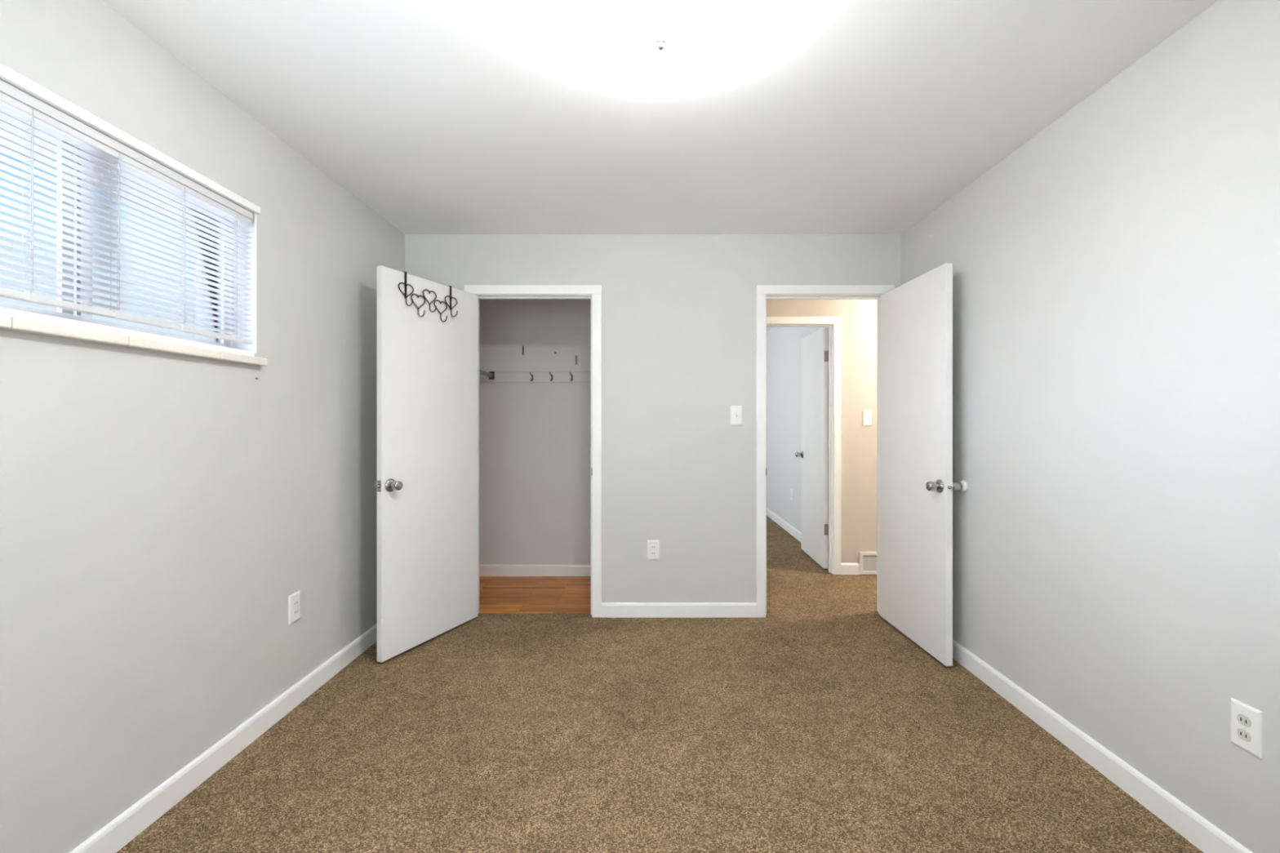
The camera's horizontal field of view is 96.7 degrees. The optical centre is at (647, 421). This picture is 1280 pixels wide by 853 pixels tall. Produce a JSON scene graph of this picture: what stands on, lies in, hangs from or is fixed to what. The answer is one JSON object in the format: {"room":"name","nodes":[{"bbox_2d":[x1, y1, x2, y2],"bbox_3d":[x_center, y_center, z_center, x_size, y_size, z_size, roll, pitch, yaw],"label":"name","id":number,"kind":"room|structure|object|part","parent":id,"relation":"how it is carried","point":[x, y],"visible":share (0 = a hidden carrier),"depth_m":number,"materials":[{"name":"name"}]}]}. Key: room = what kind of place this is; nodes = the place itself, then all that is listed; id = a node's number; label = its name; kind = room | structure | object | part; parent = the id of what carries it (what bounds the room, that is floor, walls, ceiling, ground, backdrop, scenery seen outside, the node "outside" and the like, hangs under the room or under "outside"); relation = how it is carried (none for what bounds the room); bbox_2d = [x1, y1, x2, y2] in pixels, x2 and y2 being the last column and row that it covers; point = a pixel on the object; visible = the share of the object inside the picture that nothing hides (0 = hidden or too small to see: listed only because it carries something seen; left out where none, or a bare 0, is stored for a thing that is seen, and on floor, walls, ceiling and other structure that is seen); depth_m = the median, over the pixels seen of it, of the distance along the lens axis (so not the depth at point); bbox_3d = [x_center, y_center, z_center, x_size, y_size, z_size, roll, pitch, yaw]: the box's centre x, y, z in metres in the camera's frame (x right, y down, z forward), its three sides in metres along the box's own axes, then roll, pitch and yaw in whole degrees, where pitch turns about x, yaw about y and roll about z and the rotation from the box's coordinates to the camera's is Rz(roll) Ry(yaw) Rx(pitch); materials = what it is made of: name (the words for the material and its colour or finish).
{"room":"empty bedroom","nodes":[
{"label":"empty bedroom","id":0,"kind":"room"},
{"bbox_2d":[0,0,404,852],"bbox_3d":[-1.669,0.025,1.627,0.243,2.440,4.235,0,0,0],"label":"wall","id":1,"kind":"structure","parent":0,"point":[162,513],"depth_m":1.84,"materials":[{"name":"grey paint"}]},
{"bbox_2d":[0,119,189,226],"bbox_3d":[-2.015,-1.035,1.905,0.450,0.160,6.590,0,0,0],"label":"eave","id":2,"kind":"object","parent":1,"relation":"attached to","point":[7,140],"depth_m":2.23},
{"bbox_2d":[0,63,267,365],"bbox_3d":[-1.591,-0.536,1.608,0.155,0.628,1.324,0,0,0],"label":"window","id":3,"kind":"structure","parent":1,"relation":"in","point":[63,323],"depth_m":1.66,"materials":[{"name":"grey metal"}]},
{"bbox_3d":[-1.641,-0.547,1.325,0.014,0.525,0.701,0,0,0],"label":"sash","id":4,"kind":"part","parent":3,"relation":"part of","materials":[{"name":"grey metal"}]},
{"bbox_2d":[0,80,253,344],"bbox_3d":[-1.562,-0.561,1.604,0.029,0.516,1.262,0,0,0],"label":"window blind","id":5,"kind":"object","parent":3,"relation":"attached to","point":[14,102],"visible":1,"depth_m":1.65,"materials":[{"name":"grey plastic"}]},
{"bbox_3d":[-1.563,-0.553,1.439,0.027,0.474,0.008,0,0,0],"label":"ladder cord","id":6,"kind":"part","parent":5,"relation":"part of","materials":[{"name":"white fabric"}]},
{"bbox_3d":[-1.563,-0.553,1.674,0.027,0.474,0.008,0,0,0],"label":"ladder cord","id":7,"kind":"part","parent":5,"relation":"part of","materials":[{"name":"white fabric"}]},
{"bbox_3d":[-1.563,-0.313,1.604,0.026,0.018,1.262,0,0,0],"label":"rail","id":8,"kind":"part","parent":5,"relation":"part of","materials":[{"name":"white plastic"}]},
{"bbox_3d":[-1.563,-0.553,1.911,0.027,0.474,0.008,0,0,0],"label":"ladder cord","id":9,"kind":"part","parent":5,"relation":"part of","materials":[{"name":"white fabric"}]},
{"bbox_3d":[-1.563,-0.553,2.153,0.027,0.474,0.008,0,0,0],"label":"ladder cord","id":10,"kind":"part","parent":5,"relation":"part of","materials":[{"name":"white fabric"}]},
{"bbox_3d":[-1.540,-0.836,1.603,0.014,0.028,1.307,0,0,0],"label":"head trim","id":11,"kind":"part","parent":3,"relation":"part of","materials":[{"name":"white paint"}]},
{"bbox_3d":[-1.530,-0.236,1.608,0.034,0.029,1.324,0,0,0],"label":"sill","id":12,"kind":"part","parent":3,"relation":"part of","materials":[{"name":"white paint"}]},
{"bbox_3d":[-1.659,-0.547,1.921,0.014,0.525,0.629,0,0,0],"label":"sash","id":13,"kind":"part","parent":3,"relation":"part of","materials":[{"name":"grey metal"}]},
{"bbox_3d":[-1.659,-0.548,1.929,0.004,0.491,0.583,0,0,0],"label":"pane","id":14,"kind":"part","parent":3,"relation":"part of","materials":[{"name":"clear glass"}]},
{"bbox_3d":[-1.650,-0.547,1.605,0.036,0.545,1.280,0,0,0],"label":"frame","id":15,"kind":"part","parent":3,"relation":"part of","materials":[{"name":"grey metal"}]},
{"bbox_2d":[69,623,377,852],"bbox_3d":[-1.540,1.199,1.620,0.013,0.092,4.020,0,0,0],"label":"baseboard","id":16,"kind":"structure","parent":1,"relation":"attached to","point":[113,837],"depth_m":2.00,"materials":[{"name":"white paint"}]},
{"bbox_2d":[288,591,300,625],"bbox_3d":[-1.542,0.814,2.492,0.009,0.125,0.079,0,0,0],"label":"wall outlet","id":17,"kind":"object","parent":1,"relation":"attached to","point":[294,600],"visible":1,"depth_m":2.48,"materials":[{"name":"white plastic"}]},
{"bbox_2d":[293,608,298,615],"bbox_3d":[-1.540,0.834,2.492,0.003,0.028,0.035,0,0,0],"label":"receptacle","id":18,"kind":"object","parent":17,"relation":"attached to","point":[295,611],"depth_m":2.49,"materials":[{"name":"white plastic"}]},
{"bbox_2d":[293,599,298,606],"bbox_3d":[-1.540,0.794,2.492,0.003,0.028,0.035,0,0,0],"label":"receptacle","id":19,"kind":"object","parent":17,"relation":"attached to","point":[295,602],"depth_m":2.49,"materials":[{"name":"white plastic"}]},
{"bbox_2d":[404,234,901,602],"bbox_3d":[0.087,0.025,3.688,3.268,2.440,0.115,0,0,0],"label":"wall","id":20,"kind":"structure","parent":0,"point":[679,311],"depth_m":3.63,"materials":[{"name":"grey paint"}]},
{"bbox_2d":[373,265,477,662],"bbox_3d":[-1.230,0.216,3.255,0.174,2.028,0.770,0,0,23],"label":"door","id":21,"kind":"structure","parent":20,"relation":"in","point":[426,483],"depth_m":3.19,"materials":[{"name":"white paint"}]},
{"bbox_3d":[-1.403,0.330,2.984,0.054,0.049,0.049,0,0,23],"label":"knob","id":22,"kind":"part","parent":21,"relation":"part of","materials":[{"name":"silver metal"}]},
{"bbox_3d":[-1.371,0.330,2.913,0.025,0.058,0.004,0,0,22],"label":"latch plate","id":23,"kind":"part","parent":21,"relation":"part of","materials":[{"name":"silver metal"}]},
{"bbox_3d":[-1.300,0.330,2.941,0.054,0.049,0.049,0,0,22],"label":"knob","id":24,"kind":"part","parent":21,"relation":"part of","materials":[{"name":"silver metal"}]},
{"bbox_2d":[398,271,457,322],"bbox_3d":[-1.224,-0.687,3.202,0.097,0.230,0.449,0,0,22],"label":"hook rack","id":25,"kind":"object","parent":21,"relation":"hanging from","point":[405,283],"visible":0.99,"depth_m":3.19,"materials":[{"name":"black metal"}]},
{"bbox_2d":[463,284,601,617],"bbox_3d":[-0.729,0.194,3.686,0.875,2.126,0.144,0,0,0],"label":"door frame","id":26,"kind":"structure","parent":20,"relation":"attached to","point":[593,292],"depth_m":3.62,"materials":[{"name":"white paint"}]},
{"bbox_2d":[647,540,659,559],"bbox_3d":[0.039,0.818,3.626,0.079,0.125,0.009,0,0,0],"label":"wall outlet","id":27,"kind":"object","parent":20,"relation":"attached to","point":[653,546],"visible":1,"depth_m":3.62,"materials":[{"name":"white plastic"}]},
{"bbox_2d":[650,551,656,555],"bbox_3d":[0.039,0.838,3.623,0.035,0.028,0.003,0,0,0],"label":"receptacle","id":28,"kind":"object","parent":27,"relation":"attached to","point":[652,553],"depth_m":3.62,"materials":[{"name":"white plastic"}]},
{"bbox_2d":[650,545,656,549],"bbox_3d":[0.039,0.798,3.623,0.035,0.028,0.003,0,0,0],"label":"receptacle","id":29,"kind":"object","parent":27,"relation":"attached to","point":[652,547],"depth_m":3.62,"materials":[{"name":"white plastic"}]},
{"bbox_2d":[601,602,756,617],"bbox_3d":[0.037,1.199,3.623,3.142,0.092,0.013,0,0,0],"label":"baseboard","id":30,"kind":"structure","parent":20,"relation":"attached to","point":[608,609],"depth_m":3.62,"materials":[{"name":"white paint"}]},
{"bbox_2d":[730,405,742,425],"bbox_3d":[0.570,-0.040,3.621,0.079,0.125,0.018,0,0,0],"label":"light switch","id":31,"kind":"object","parent":20,"relation":"attached to","point":[736,411],"visible":1,"depth_m":3.62,"materials":[{"name":"white plastic"}]},
{"bbox_2d":[756,284,894,617],"bbox_3d":[1.135,0.194,3.686,0.879,2.126,0.144,0,0,0],"label":"door frame","id":32,"kind":"structure","parent":20,"relation":"attached to","point":[764,292],"depth_m":3.62,"materials":[{"name":"white paint"}]},
{"bbox_2d":[880,262,960,666],"bbox_3d":[1.507,0.216,3.232,0.174,2.028,0.770,0,0,-2],"label":"door","id":33,"kind":"structure","parent":20,"relation":"in","point":[917,485],"depth_m":3.12,"materials":[{"name":"white paint"}]},
{"bbox_3d":[1.462,0.330,2.914,0.054,0.049,0.049,0,0,-2],"label":"knob","id":34,"kind":"part","parent":33,"relation":"part of","materials":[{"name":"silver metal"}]},
{"bbox_3d":[1.520,0.330,2.863,0.025,0.058,0.004,0,0,-2],"label":"latch plate","id":35,"kind":"part","parent":33,"relation":"part of","materials":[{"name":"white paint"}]},
{"bbox_3d":[1.574,0.330,2.918,0.054,0.049,0.049,0,0,-2],"label":"knob","id":36,"kind":"part","parent":33,"relation":"part of","materials":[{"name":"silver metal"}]},
{"bbox_2d":[115,515,1203,852],"bbox_3d":[0.916,1.270,3.795,4.967,0.050,8.410,0,0,0],"label":"floor","id":37,"kind":"structure","parent":0,"point":[814,724],"depth_m":2.15,"materials":[{"name":"carpet"}]},
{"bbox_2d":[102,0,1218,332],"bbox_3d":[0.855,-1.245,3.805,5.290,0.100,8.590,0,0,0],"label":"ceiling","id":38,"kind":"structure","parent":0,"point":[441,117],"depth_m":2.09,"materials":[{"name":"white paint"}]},
{"bbox_2d":[601,0,720,60],"bbox_3d":[0.040,-1.132,1.635,0.342,0.126,0.342,0,0,0],"label":"ceiling light","id":39,"kind":"object","parent":38,"relation":"attached to","point":[651,29],"visible":1,"depth_m":1.59,"materials":[{"name":"white glass"}]},
{"bbox_2d":[479,299,876,564],"bbox_3d":[0.926,0.035,4.697,5.147,2.460,0.115,0,0,0],"label":"wall","id":40,"kind":"structure","parent":0,"point":[535,438],"depth_m":4.64,"materials":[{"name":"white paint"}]},
{"bbox_2d":[479,564,591,576],"bbox_3d":[-0.874,1.211,4.633,1.347,0.092,0.013,0,0,0],"label":"baseboard","id":41,"kind":"structure","parent":40,"relation":"attached to","point":[484,570],"depth_m":4.63,"materials":[{"name":"white paint"}]},
{"bbox_2d":[479,371,591,382],"bbox_3d":[-0.874,-0.365,4.611,1.347,0.090,0.059,0,0,0],"label":"hook rail","id":42,"kind":"object","parent":40,"relation":"attached to","point":[500,376],"visible":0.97,"depth_m":4.62,"materials":[{"name":"white paint"}]},
{"bbox_2d":[479,369,494,379],"bbox_3d":[-1.262,-0.375,4.183,0.044,0.066,0.876,0,0,0],"label":"closet rod","id":43,"kind":"object","parent":42,"relation":"attached to","point":[491,375],"visible":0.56,"depth_m":4.50,"materials":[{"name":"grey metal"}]},
{"bbox_3d":[-1.262,-0.375,4.184,0.033,0.033,0.854,0,0,0],"label":"rod","id":44,"kind":"part","parent":43,"relation":"part of","materials":[{"name":"grey metal"}]},
{"bbox_2d":[766,316,840,574],"bbox_3d":[1.137,0.201,4.697,0.881,2.112,0.141,0,0,0],"label":"door frame","id":45,"kind":"structure","parent":40,"relation":"attached to","point":[833,323],"depth_m":4.63,"materials":[{"name":"white paint"}]},
{"bbox_2d":[795,327,828,568],"bbox_3d":[1.502,0.216,5.141,0.174,2.028,0.770,0,0,1],"label":"door","id":46,"kind":"structure","parent":40,"relation":"in","point":[814,347],"depth_m":5.02,"materials":[{"name":"white paint"}]},
{"bbox_3d":[1.452,0.315,5.458,0.054,0.049,0.049,0,0,1],"label":"knob","id":47,"kind":"part","parent":46,"relation":"part of","materials":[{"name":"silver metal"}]},
{"bbox_3d":[1.498,-0.548,4.763,0.031,0.092,0.004,0,0,1],"label":"hinge plate","id":48,"kind":"part","parent":46,"relation":"part of","materials":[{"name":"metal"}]},
{"bbox_3d":[1.498,0.903,4.763,0.031,0.092,0.004,0,0,1],"label":"hinge plate","id":49,"kind":"part","parent":46,"relation":"part of","materials":[{"name":"metal"}]},
{"bbox_2d":[840,563,859,574],"bbox_3d":[1.650,1.199,4.633,3.500,0.092,0.013,0,0,0],"label":"baseboard","id":50,"kind":"structure","parent":40,"relation":"attached to","point":[846,568],"depth_m":4.63,"materials":[{"name":"white paint"}]},
{"bbox_2d":[862,410,871,426],"bbox_3d":[1.793,-0.029,4.631,0.072,0.125,0.018,0,0,0],"label":"light switch","id":51,"kind":"object","parent":40,"relation":"attached to","point":[867,415],"visible":1,"depth_m":4.63,"materials":[{"name":"white plastic"}]},
{"bbox_2d":[859,551,876,574],"bbox_3d":[1.905,1.151,4.627,0.354,0.180,0.026,0,0,0],"label":"air vent","id":52,"kind":"object","parent":40,"relation":"in","point":[868,560],"visible":0.37,"depth_m":4.62,"materials":[{"name":"white metal"}]},
{"bbox_2d":[766,0,1279,852],"bbox_3d":[1.660,0.025,3.805,0.121,2.440,8.590,0,0,0],"label":"wall","id":53,"kind":"structure","parent":0,"point":[1116,274],"depth_m":1.89,"materials":[{"name":"grey paint"}]},
{"bbox_2d":[766,507,828,564],"bbox_3d":[1.593,1.199,6.378,0.013,0.092,3.245,0,0,0],"label":"baseboard","id":54,"kind":"structure","parent":53,"relation":"attached to","point":[788,527],"depth_m":6.55,"materials":[{"name":"white paint"}]},
{"bbox_2d":[960,480,968,492],"bbox_3d":[1.612,0.330,2.905,0.017,0.060,0.060,0,0,0],"label":"bumper cover","id":55,"kind":"object","parent":53,"relation":"attached to","point":[964,486],"visible":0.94,"depth_m":2.89,"materials":[{"name":"white rubber"}]},
{"bbox_2d":[952,639,1253,852],"bbox_3d":[1.614,1.199,1.620,0.013,0.092,4.020,0,0,0],"label":"baseboard","id":56,"kind":"structure","parent":53,"relation":"attached to","point":[1197,830],"depth_m":1.97,"materials":[{"name":"white paint"}]},
{"bbox_2d":[1231,697,1262,759],"bbox_3d":[1.616,0.827,1.538,0.009,0.125,0.079,0,0,0],"label":"wall outlet","id":57,"kind":"object","parent":53,"relation":"attached to","point":[1246,721],"visible":1,"depth_m":1.53,"materials":[{"name":"white plastic"}]},
{"bbox_2d":[1236,728,1251,741],"bbox_3d":[1.614,0.847,1.538,0.003,0.028,0.035,0,0,0],"label":"receptacle","id":58,"kind":"object","parent":57,"relation":"attached to","point":[1242,734],"depth_m":1.54,"materials":[{"name":"beige plastic"}]},
{"bbox_2d":[1236,713,1251,727],"bbox_3d":[1.614,0.807,1.538,0.003,0.028,0.035,0,0,0],"label":"receptacle","id":59,"kind":"object","parent":57,"relation":"attached to","point":[1243,720],"depth_m":1.54,"materials":[{"name":"beige plastic"}]}
]}

